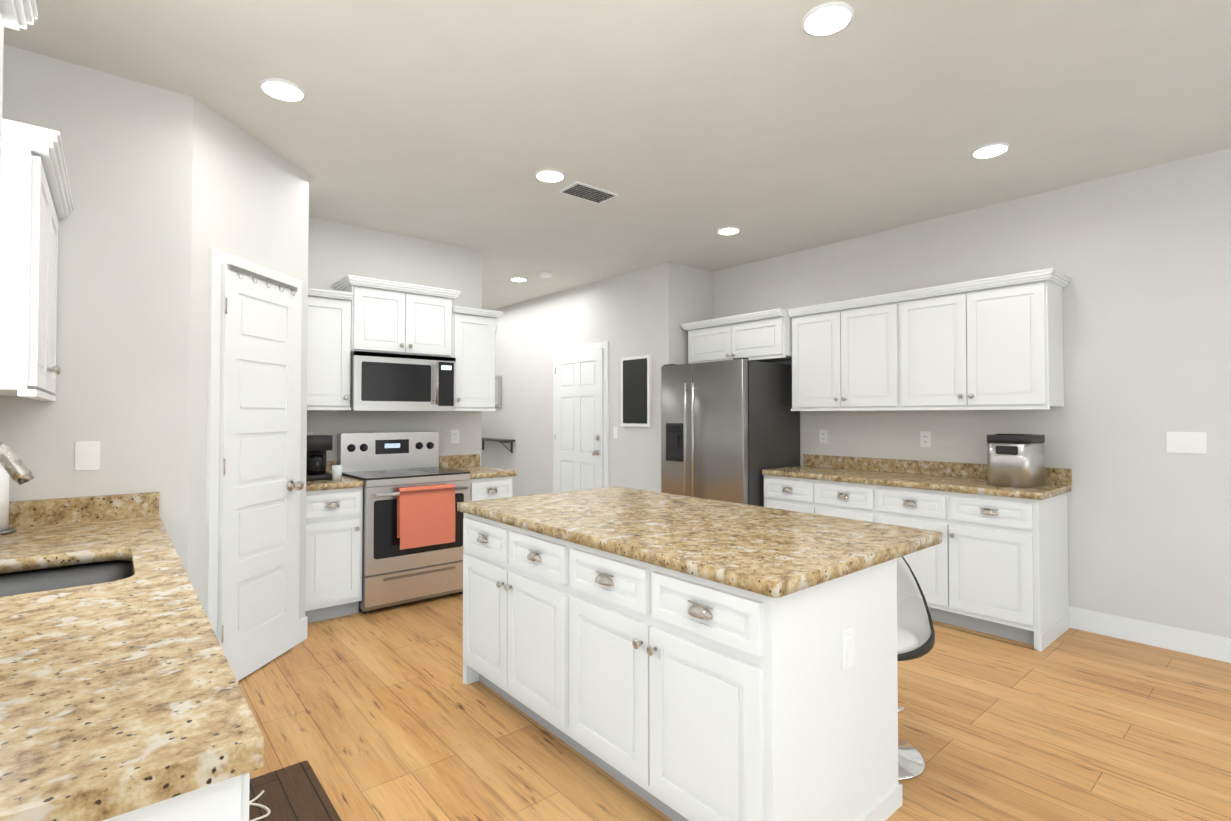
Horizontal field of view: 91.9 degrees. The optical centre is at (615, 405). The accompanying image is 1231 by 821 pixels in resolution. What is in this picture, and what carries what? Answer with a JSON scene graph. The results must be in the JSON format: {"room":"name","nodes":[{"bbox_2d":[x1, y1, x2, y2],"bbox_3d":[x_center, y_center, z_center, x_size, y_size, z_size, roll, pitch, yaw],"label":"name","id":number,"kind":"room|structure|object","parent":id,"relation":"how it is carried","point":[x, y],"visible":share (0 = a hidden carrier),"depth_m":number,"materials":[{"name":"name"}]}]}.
{"room":"kitchen","nodes":[
{"label":"kitchen","id":0,"kind":"room"},
{"bbox_2d":[0,44,308,619],"bbox_3d":[-3.684,0.011,4.559,1.540,2.800,5.070,1,-1,-40],"label":"wall","id":1,"kind":"structure","parent":0,"point":[168,189],"depth_m":2.61,"materials":[{"name":"paint"}]},
{"bbox_2d":[0,118,73,400],"bbox_3d":[-2.114,-0.429,2.005,0.387,0.805,0.861,1,-1,-40],"label":"upper cabinet","id":2,"kind":"object","parent":1,"relation":"attached to","point":[36,201],"visible":1,"depth_m":1.80,"materials":[{"name":"white wood"}]},
{"bbox_2d":[75,441,99,469],"bbox_3d":[-2.201,0.207,2.483,0.078,0.120,0.011,1,-1,-40],"label":"outlet","id":3,"kind":"object","parent":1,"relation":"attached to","point":[87,455],"visible":1,"depth_m":2.48,"materials":[{"name":"white plastic"}]},
{"bbox_2d":[205,248,301,647],"bbox_3d":[-1.895,0.321,3.161,0.016,2.135,0.700,0,-1,5],"label":"door frame","id":4,"kind":"structure","parent":1,"relation":"attached to","point":[217,258],"depth_m":2.85,"materials":[{"name":"white wood"}]},
{"bbox_2d":[217,264,303,680],"bbox_3d":[-1.874,0.344,3.163,0.447,2.064,0.433,1,-1,-40],"label":"pantry door","id":5,"kind":"structure","parent":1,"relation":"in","point":[260,485],"depth_m":3.11,"materials":[{"name":"white wood"}]},
{"bbox_2d":[299,616,307,642],"bbox_3d":[-1.896,1.323,3.135,0.015,0.130,0.891,0,-1,5],"label":"baseboard","id":6,"kind":"structure","parent":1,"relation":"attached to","point":[303,628],"depth_m":3.54,"materials":[{"name":"white wood"}]},
{"bbox_2d":[307,217,481,465],"bbox_3d":[-2.957,0.037,6.123,1.590,2.800,3.620,1,-1,-40],"label":"wall","id":7,"kind":"structure","parent":0,"point":[337,251],"depth_m":4.77,"materials":[{"name":"paint"}]},
{"bbox_2d":[307,275,503,410],"bbox_3d":[-1.660,-0.439,4.596,1.581,0.950,0.391,1,-1,-40],"label":"upper cabinet","id":8,"kind":"object","parent":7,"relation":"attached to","point":[348,315],"visible":0.92,"depth_m":4.41,"materials":[{"name":"white wood"}]},
{"bbox_2d":[338,351,455,411],"bbox_3d":[-1.655,-0.171,4.555,0.760,0.420,0.452,1,-1,-40],"label":"microwave","id":9,"kind":"object","parent":8,"relation":"attached to","point":[391,382],"visible":0.98,"depth_m":4.39,"materials":[{"name":"silver metal"}]},
{"bbox_2d":[451,429,458,442],"bbox_3d":[-1.369,0.260,5.085,0.075,0.118,0.010,1,-1,-40],"label":"outlet","id":10,"kind":"object","parent":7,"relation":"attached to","point":[455,436],"depth_m":5.08,"materials":[{"name":"white plastic"}]},
{"bbox_2d":[481,262,711,496],"bbox_3d":[-0.598,0.060,7.514,0.750,2.800,4.300,1,-1,-40],"label":"wall","id":11,"kind":"structure","parent":0,"point":[646,311],"depth_m":6.46,"materials":[{"name":"paint"}]},
{"bbox_2d":[481,438,514,452],"bbox_3d":[-1.687,0.531,8.059,0.198,0.175,0.950,1,-1,-40],"label":"shelf","id":12,"kind":"object","parent":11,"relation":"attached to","point":[502,441],"visible":0.71,"depth_m":7.81,"materials":[{"name":"metal"}]},
{"bbox_2d":[495,376,501,406],"bbox_3d":[-1.691,-0.194,8.205,0.031,0.410,0.440,1,-1,-40],"label":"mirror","id":13,"kind":"object","parent":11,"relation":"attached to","point":[498,391],"visible":0.36,"depth_m":8.06,"materials":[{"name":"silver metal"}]},
{"bbox_2d":[555,348,602,492],"bbox_3d":[-0.443,0.412,6.658,0.102,2.043,0.874,1,-1,-40],"label":"hall door","id":14,"kind":"structure","parent":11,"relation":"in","point":[578,420],"depth_m":6.65,"materials":[{"name":"white wood"}]},
{"bbox_2d":[553,341,608,492],"bbox_3d":[-0.407,0.381,6.688,0.018,2.130,1.020,1,-1,-40],"label":"door frame","id":15,"kind":"structure","parent":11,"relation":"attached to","point":[604,345],"depth_m":6.34,"materials":[{"name":"white wood"}]},
{"bbox_2d":[613,427,617,437],"bbox_3d":[0.003,0.278,6.211,0.011,0.118,0.075,1,-1,-40],"label":"light switch","id":16,"kind":"object","parent":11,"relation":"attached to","point":[615,432],"visible":1,"depth_m":6.21,"materials":[{"name":"white plastic"}]},
{"bbox_2d":[621,355,651,426],"bbox_3d":[0.204,-0.146,5.956,0.036,0.700,0.420,1,-1,-40],"label":"chalkboard","id":17,"kind":"object","parent":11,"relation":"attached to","point":[636,390],"visible":1,"depth_m":5.92,"materials":[{"name":"black plastic"}]},
{"bbox_2d":[4,0,1230,309],"bbox_3d":[-0.054,-1.460,3.285,5.570,0.100,11.900,1,-1,-40],"label":"ceiling","id":18,"kind":"structure","parent":0,"point":[684,130],"depth_m":2.81,"materials":[{"name":"paint"}]},
{"bbox_2d":[259,78,305,101],"bbox_3d":[-1.492,-1.415,2.671,0.184,0.010,0.184,1,-1,-40],"label":"recessed light","id":19,"kind":"object","parent":18,"relation":"in","point":[285,90],"visible":0.88,"depth_m":2.65,"materials":[{"name":"white plastic"}]},
{"bbox_2d":[510,277,527,281],"bbox_3d":[-1.033,-1.354,6.371,0.184,0.010,0.184,1,-1,-40],"label":"recessed light","id":20,"kind":"object","parent":18,"relation":"in","point":[519,279],"visible":0.92,"depth_m":6.35,"materials":[{"name":"white plastic"}]},
{"bbox_2d":[539,272,551,277],"bbox_3d":[-0.720,-1.346,6.125,0.140,0.035,0.140,1,-1,-40],"label":"ceiling detector","id":21,"kind":"object","parent":18,"relation":"attached to","point":[545,274],"visible":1,"depth_m":6.07,"materials":[{"name":"white plastic"}]},
{"bbox_2d":[535,169,564,181],"bbox_3d":[-0.398,-1.399,3.622,0.184,0.010,0.184,1,-1,-40],"label":"recessed light","id":22,"kind":"object","parent":18,"relation":"in","point":[549,175],"visible":0.96,"depth_m":3.60,"materials":[{"name":"white plastic"}]},
{"bbox_2d":[559,181,617,203],"bbox_3d":[-0.176,-1.393,3.901,0.340,0.014,0.200,1,-1,-40],"label":"ceiling vent","id":23,"kind":"object","parent":18,"relation":"in","point":[587,192],"visible":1,"depth_m":3.88,"materials":[{"name":"white metal"}]},
{"bbox_2d":[717,227,739,234],"bbox_3d":[0.892,-1.382,4.698,0.184,0.010,0.184,1,-1,-40],"label":"recessed light","id":24,"kind":"object","parent":18,"relation":"in","point":[728,231],"visible":0.92,"depth_m":4.67,"materials":[{"name":"white plastic"}]},
{"bbox_2d":[801,2,853,35],"bbox_3d":[0.781,-1.423,2.196,0.184,0.010,0.184,1,-1,-40],"label":"recessed light","id":25,"kind":"object","parent":18,"relation":"in","point":[828,18],"visible":1,"depth_m":2.18,"materials":[{"name":"white plastic"}]},
{"bbox_2d":[971,142,1009,157],"bbox_3d":[2.064,-1.405,3.280,0.184,0.010,0.184,1,-1,-40],"label":"recessed light","id":26,"kind":"object","parent":18,"relation":"in","point":[995,149],"visible":0.92,"depth_m":3.26,"materials":[{"name":"white plastic"}]},
{"bbox_2d":[238,592,1230,820],"bbox_3d":[-0.054,1.439,3.237,5.570,0.100,11.900,1,-1,-40],"label":"floor","id":27,"kind":"structure","parent":0,"point":[384,714],"depth_m":2.51,"materials":[{"name":"brown wood"}]},
{"bbox_2d":[0,492,263,820],"bbox_3d":[-1.499,0.861,1.502,0.702,1.000,2.391,1,-1,-40],"label":"countertop","id":28,"kind":"structure","parent":27,"relation":"on","point":[122,697],"depth_m":0.98,"materials":[{"name":"beige stone"}]},
{"bbox_2d":[0,463,15,534],"bbox_3d":[-2.314,0.295,2.197,0.150,0.352,0.150,1,-1,-40],"label":"paper towel holder","id":29,"kind":"object","parent":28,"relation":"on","point":[5,528],"visible":0.77,"depth_m":2.20,"materials":[{"name":"silver metal"}]},
{"bbox_2d":[0,441,33,484],"bbox_3d":[-1.719,0.252,1.547,0.298,0.417,0.102,1,-1,-40],"label":"faucet","id":30,"kind":"object","parent":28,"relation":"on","point":[17,469],"visible":1,"depth_m":1.62,"materials":[{"name":"silver metal"}]},
{"bbox_2d":[249,760,341,820],"bbox_3d":[-1.108,1.360,1.879,0.415,0.013,0.745,1,-1,-40],"label":"rug","id":31,"kind":"object","parent":27,"relation":"on","point":[295,792],"visible":0.71,"depth_m":2.07,"materials":[{"name":"brown fabric"}]},
{"bbox_2d":[305,461,363,622],"bbox_3d":[-2.027,0.903,4.083,0.387,1.000,0.667,1,-1,-40],"label":"base cabinet","id":32,"kind":"object","parent":27,"relation":"on","point":[334,527],"visible":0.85,"depth_m":3.87,"materials":[{"name":"white wood"}]},
{"bbox_2d":[306,435,332,480],"bbox_3d":[-2.072,0.352,4.103,0.180,0.300,0.240,1,-1,-40],"label":"coffee maker","id":33,"kind":"object","parent":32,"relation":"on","point":[318,446],"visible":0.81,"depth_m":4.02,"materials":[{"name":"black plastic"}]},
{"bbox_2d":[332,465,341,480],"bbox_3d":[-1.874,0.451,4.006,0.066,0.100,0.065,1,-1,-40],"label":"glass cup","id":34,"kind":"object","parent":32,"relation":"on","point":[336,472],"visible":1,"depth_m":3.98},
{"bbox_2d":[337,432,469,613],"bbox_3d":[-1.566,0.806,4.433,0.760,1.205,0.729,1,-1,-40],"label":"range","id":35,"kind":"object","parent":27,"relation":"on","point":[384,466],"visible":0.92,"depth_m":4.25,"materials":[{"name":"silver metal"}]},
{"bbox_2d":[397,484,454,549],"bbox_3d":[-1.323,0.768,4.177,0.400,0.414,0.060,1,-1,-40],"label":"hanging towel","id":36,"kind":"object","parent":35,"relation":"hanging from","point":[425,515],"visible":1,"depth_m":4.15,"materials":[{"name":"orange fabric"}]},
{"bbox_2d":[439,454,516,500],"bbox_3d":[-1.138,0.916,4.834,0.406,1.000,0.667,1,-1,-40],"label":"base cabinet","id":37,"kind":"object","parent":27,"relation":"on","point":[486,482],"visible":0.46,"depth_m":4.67,"materials":[{"name":"white wood"}]},
{"bbox_2d":[457,510,902,820],"bbox_3d":[0.094,0.947,2.506,0.782,0.860,1.844,1,-1,-40],"label":"kitchen island","id":38,"kind":"object","parent":27,"relation":"on","point":[674,657],"depth_m":1.90,"materials":[{"name":"white wood"}]},
{"bbox_2d":[457,486,941,597],"bbox_3d":[0.215,0.499,2.616,1.061,0.040,1.890,1,-1,-40],"label":"island countertop","id":39,"kind":"structure","parent":38,"relation":"on","point":[784,552],"depth_m":2.21,"materials":[{"name":"beige stone"}]},
{"bbox_2d":[841,626,854,669],"bbox_3d":[0.720,0.746,1.837,0.075,0.118,0.011,1,-1,-40],"label":"outlet","id":40,"kind":"object","parent":38,"relation":"attached to","point":[847,647],"visible":1,"depth_m":1.83,"materials":[{"name":"white plastic"}]},
{"bbox_2d":[661,357,799,506],"bbox_3d":[0.999,0.521,5.334,0.856,1.805,0.940,1,-1,-40],"label":"fridge","id":41,"kind":"object","parent":27,"relation":"on","point":[730,430],"visible":0.62,"depth_m":5.01,"materials":[{"name":"silver metal"}]},
{"bbox_2d":[897,556,934,780],"bbox_3d":[1.029,0.957,2.360,0.420,0.834,0.420,1,-1,-40],"label":"stool","id":42,"kind":"object","parent":27,"relation":"on","point":[915,634],"visible":0.33,"depth_m":2.35,"materials":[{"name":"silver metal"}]},
{"bbox_2d":[762,454,1071,651],"bbox_3d":[2.027,0.906,4.281,0.647,1.000,1.905,1,-1,-40],"label":"base cabinet","id":43,"kind":"object","parent":27,"relation":"on","point":[995,562],"depth_m":3.72,"materials":[{"name":"white wood"}]},
{"bbox_2d":[987,433,1044,487],"bbox_3d":[2.531,0.337,3.797,0.390,0.322,0.295,1,-1,-40],"label":"ice maker","id":44,"kind":"object","parent":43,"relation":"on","point":[1017,460],"visible":1,"depth_m":3.65,"materials":[{"name":"silver metal"}]},
{"bbox_2d":[712,148,1230,637],"bbox_3d":[3.354,-0.009,3.326,0.120,2.800,7.200,1,-1,-40],"label":"wall","id":45,"kind":"structure","parent":0,"point":[1142,258],"depth_m":3.62,"materials":[{"name":"paint"}]},
{"bbox_2d":[680,308,791,363],"bbox_3d":[1.169,-0.590,5.443,0.491,0.400,1.111,1,-1,-40],"label":"upper cabinet","id":46,"kind":"object","parent":45,"relation":"attached to","point":[763,336],"visible":0.92,"depth_m":5.21,"materials":[{"name":"white wood"}]},
{"bbox_2d":[820,429,827,442],"bbox_3d":[1.778,0.260,5.087,0.010,0.118,0.075,1,-1,-40],"label":"outlet","id":47,"kind":"object","parent":45,"relation":"attached to","point":[823,433],"depth_m":5.08,"materials":[{"name":"white plastic"}]},
{"bbox_2d":[787,293,918,410],"bbox_3d":[1.857,-0.392,4.703,0.392,0.820,0.889,1,-1,-40],"label":"upper cabinet","id":48,"kind":"object","parent":45,"relation":"attached to","point":[841,350],"depth_m":4.59,"materials":[{"name":"white wood"}]},
{"bbox_2d":[920,431,930,446],"bbox_3d":[2.318,0.249,4.449,0.010,0.118,0.075,1,-1,-40],"label":"outlet","id":49,"kind":"object","parent":45,"relation":"attached to","point":[925,438],"depth_m":4.45,"materials":[{"name":"white plastic"}]},
{"bbox_2d":[891,268,1070,407],"bbox_3d":[2.445,-0.403,4.007,0.392,0.820,0.934,1,-1,-40],"label":"upper cabinet","id":50,"kind":"object","parent":45,"relation":"attached to","point":[993,343],"depth_m":3.86,"materials":[{"name":"white wood"}]},
{"bbox_2d":[1068,606,1230,662],"bbox_3d":[4.239,1.306,2.150,0.019,0.130,4.255,1,-1,-40],"label":"baseboard","id":51,"kind":"structure","parent":45,"relation":"attached to","point":[1205,645],"depth_m":3.46,"materials":[{"name":"white wood"}]},
{"bbox_2d":[1166,432,1206,453],"bbox_3d":[3.229,0.206,3.369,0.011,0.120,0.165,1,-1,-40],"label":"light switch","id":52,"kind":"object","parent":45,"relation":"attached to","point":[1186,442],"visible":1,"depth_m":3.37,"materials":[{"name":"white plastic"}]},
{"bbox_3d":[-0.476,-0.070,-0.336,0.120,2.800,6.550,1,-1,-40],"label":"wall","id":53,"kind":"structure","parent":0,"visible":0},
{"bbox_2d":[0,0,37,221],"bbox_3d":[-1.068,-0.449,0.768,0.387,0.805,1.000,1,-1,-40],"label":"upper cabinet","id":54,"kind":"object","parent":53,"relation":"attached to","point":[16,14],"visible":1,"depth_m":1.20,"materials":[{"name":"white wood"}]}
]}

